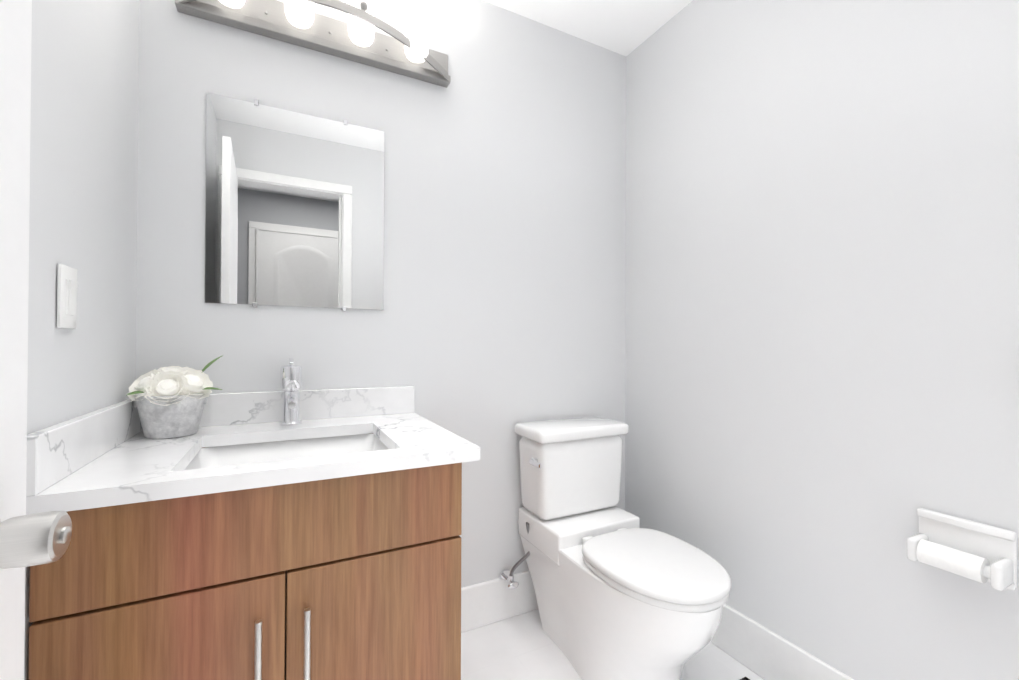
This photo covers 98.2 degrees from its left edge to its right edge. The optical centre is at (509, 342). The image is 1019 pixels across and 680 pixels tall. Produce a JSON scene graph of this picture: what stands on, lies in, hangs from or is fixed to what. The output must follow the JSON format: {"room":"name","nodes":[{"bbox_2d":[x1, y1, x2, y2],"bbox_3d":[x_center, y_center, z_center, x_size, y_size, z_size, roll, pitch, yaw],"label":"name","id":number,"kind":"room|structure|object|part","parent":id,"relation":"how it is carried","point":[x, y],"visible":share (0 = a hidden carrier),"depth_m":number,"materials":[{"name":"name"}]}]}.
{"room":"bathroom","nodes":[
{"label":"bathroom","id":0,"kind":"room"},
{"bbox_2d":[24,0,138,679],"bbox_3d":[-0.698,-0.131,0.444,0.120,2.370,1.650,0,0,-27],"label":"wall","id":1,"kind":"structure","parent":0,"point":[84,137],"depth_m":0.88,"materials":[{"name":"paint"}]},
{"bbox_2d":[0,0,31,679],"bbox_3d":[-0.374,0.033,0.164,0.035,2.018,0.610,0,0,-25],"label":"door","id":2,"kind":"structure","parent":1,"relation":"in","point":[15,62],"depth_m":0.42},
{"bbox_2d":[0,511,71,568],"bbox_3d":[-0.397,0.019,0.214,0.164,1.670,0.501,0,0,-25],"label":"door handle","id":3,"kind":"object","parent":2,"relation":"attached to","point":[34,539],"depth_m":0.37,"materials":[{"name":"silver metal"}]},
{"bbox_2d":[57,263,77,328],"bbox_3d":[-0.810,-0.084,0.813,0.013,0.114,0.070,0,0,-27],"label":"light switch","id":4,"kind":"object","parent":1,"relation":"attached to","point":[67,284],"visible":1,"depth_m":0.80,"materials":[{"name":"plastic"}]},
{"bbox_2d":[136,0,625,587],"bbox_3d":[-0.275,-0.121,1.654,1.975,2.370,0.120,0,0,-27],"label":"wall","id":5,"kind":"structure","parent":0,"point":[494,320],"depth_m":1.63,"materials":[{"name":"paint"}]},
{"bbox_2d":[205,93,383,310],"bbox_3d":[-0.653,-0.418,1.388,0.504,0.628,0.008,0,0,-27],"label":"mirror","id":6,"kind":"object","parent":5,"relation":"attached to","point":[294,208],"visible":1,"depth_m":1.37,"materials":[{"name":"clear glass"}]},
{"bbox_2d":[175,0,450,87],"bbox_3d":[-0.557,-1.014,1.378,0.800,0.160,0.119,0,0,-27],"label":"sconce","id":7,"kind":"object","parent":5,"relation":"attached to","point":[358,39],"visible":1,"depth_m":1.40,"materials":[{"name":"silver metal"}]},
{"bbox_3d":[-0.557,-1.030,1.380,0.624,0.128,0.084,0,0,-27],"label":"glass","id":8,"kind":"part","parent":7,"relation":"part of","materials":[{"name":"white glass"}]},
{"bbox_2d":[461,570,537,632],"bbox_3d":[-0.248,0.984,1.586,1.735,0.160,0.017,0,0,-27],"label":"baseboard","id":9,"kind":"structure","parent":5,"relation":"attached to","point":[491,601],"depth_m":1.68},
{"bbox_2d":[483,0,692,55],"bbox_3d":[0.105,-1.339,0.928,1.975,0.060,1.770,0,0,-27],"label":"ceiling","id":10,"kind":"structure","parent":0,"point":[624,27],"depth_m":1.76,"materials":[{"name":"paint"}]},
{"bbox_2d":[461,609,764,679],"bbox_3d":[0.096,1.091,0.911,1.975,0.060,1.770,0,0,-27],"label":"floor","id":11,"kind":"structure","parent":0,"point":[524,646],"depth_m":1.49,"materials":[{"name":"tile"}]},
{"bbox_2d":[26,358,479,679],"bbox_3d":[-0.542,0.552,1.104,0.763,1.014,0.607,0,0,-27],"label":"bathroom vanity","id":12,"kind":"object","parent":11,"relation":"on","point":[291,531],"visible":0.96,"depth_m":0.86,"materials":[{"name":"brown wood"}]},
{"bbox_2d":[126,355,222,438],"bbox_3d":[-0.858,0.135,1.144,0.202,0.204,0.165,0,0,-27],"label":"potted plant","id":13,"kind":"object","parent":12,"relation":"on","point":[170,401],"visible":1,"depth_m":1.10,"materials":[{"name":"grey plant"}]},
{"bbox_2d":[185,434,387,469],"bbox_3d":[-0.518,0.344,1.067,0.464,0.147,0.399,0,0,-27],"label":"sink","id":14,"kind":"object","parent":12,"relation":"in","point":[286,447],"depth_m":1.21,"materials":[{"name":"ceramic"}]},
{"bbox_2d":[280,358,301,425],"bbox_3d":[-0.625,0.143,1.264,0.060,0.194,0.149,0,0,-27],"label":"faucet","id":15,"kind":"object","parent":12,"relation":"on","point":[290,375],"depth_m":1.28,"materials":[{"name":"silver metal"}]},
{"bbox_2d":[498,416,730,679],"bbox_3d":[0.337,0.688,1.462,0.460,0.755,0.768,0,0,-27],"label":"toilet","id":16,"kind":"object","parent":11,"relation":"on","point":[620,594],"visible":1,"depth_m":1.41,"materials":[{"name":"ceramic"}]},
{"bbox_3d":[0.096,0.421,1.550,0.024,0.024,0.071,0,0,-27],"label":"lever","id":17,"kind":"part","parent":16,"relation":"part of","materials":[{"name":"silver metal"}]},
{"bbox_3d":[0.240,0.499,1.713,0.387,0.285,0.191,0,0,-27],"label":"tank","id":18,"kind":"part","parent":16,"relation":"part of","materials":[{"name":"ceramic"}]},
{"bbox_3d":[0.241,0.334,1.713,0.406,0.045,0.209,0,0,-27],"label":"tank lid","id":19,"kind":"part","parent":16,"relation":"part of","materials":[{"name":"ceramic"}]},
{"bbox_3d":[0.439,0.677,1.321,0.347,0.020,0.419,0,0,-27],"label":"seat","id":20,"kind":"part","parent":16,"relation":"part of","materials":[{"name":"plastic"}]},
{"bbox_3d":[0.432,0.664,1.335,0.352,0.047,0.455,0,0,-27],"label":"lid","id":21,"kind":"part","parent":16,"relation":"part of","materials":[{"name":"plastic"}]},
{"bbox_2d":[625,0,1018,679],"bbox_3d":[0.954,-0.118,1.288,0.120,2.370,1.650,0,0,-27],"label":"wall","id":22,"kind":"structure","parent":0,"point":[821,382],"depth_m":1.24,"materials":[{"name":"paint"}]},
{"bbox_2d":[711,604,853,679],"bbox_3d":[0.868,0.986,1.289,0.017,0.160,1.500,0,0,-27],"label":"baseboard","id":23,"kind":"structure","parent":22,"relation":"attached to","point":[763,652],"depth_m":1.39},
{"bbox_2d":[907,508,1016,590],"bbox_3d":[0.992,0.457,0.976,0.084,0.120,0.160,0,0,-27],"label":"paper holder","id":24,"kind":"object","parent":22,"relation":"attached to","point":[978,552],"visible":1,"depth_m":0.96,"materials":[{"name":"ceramic"}]}
]}

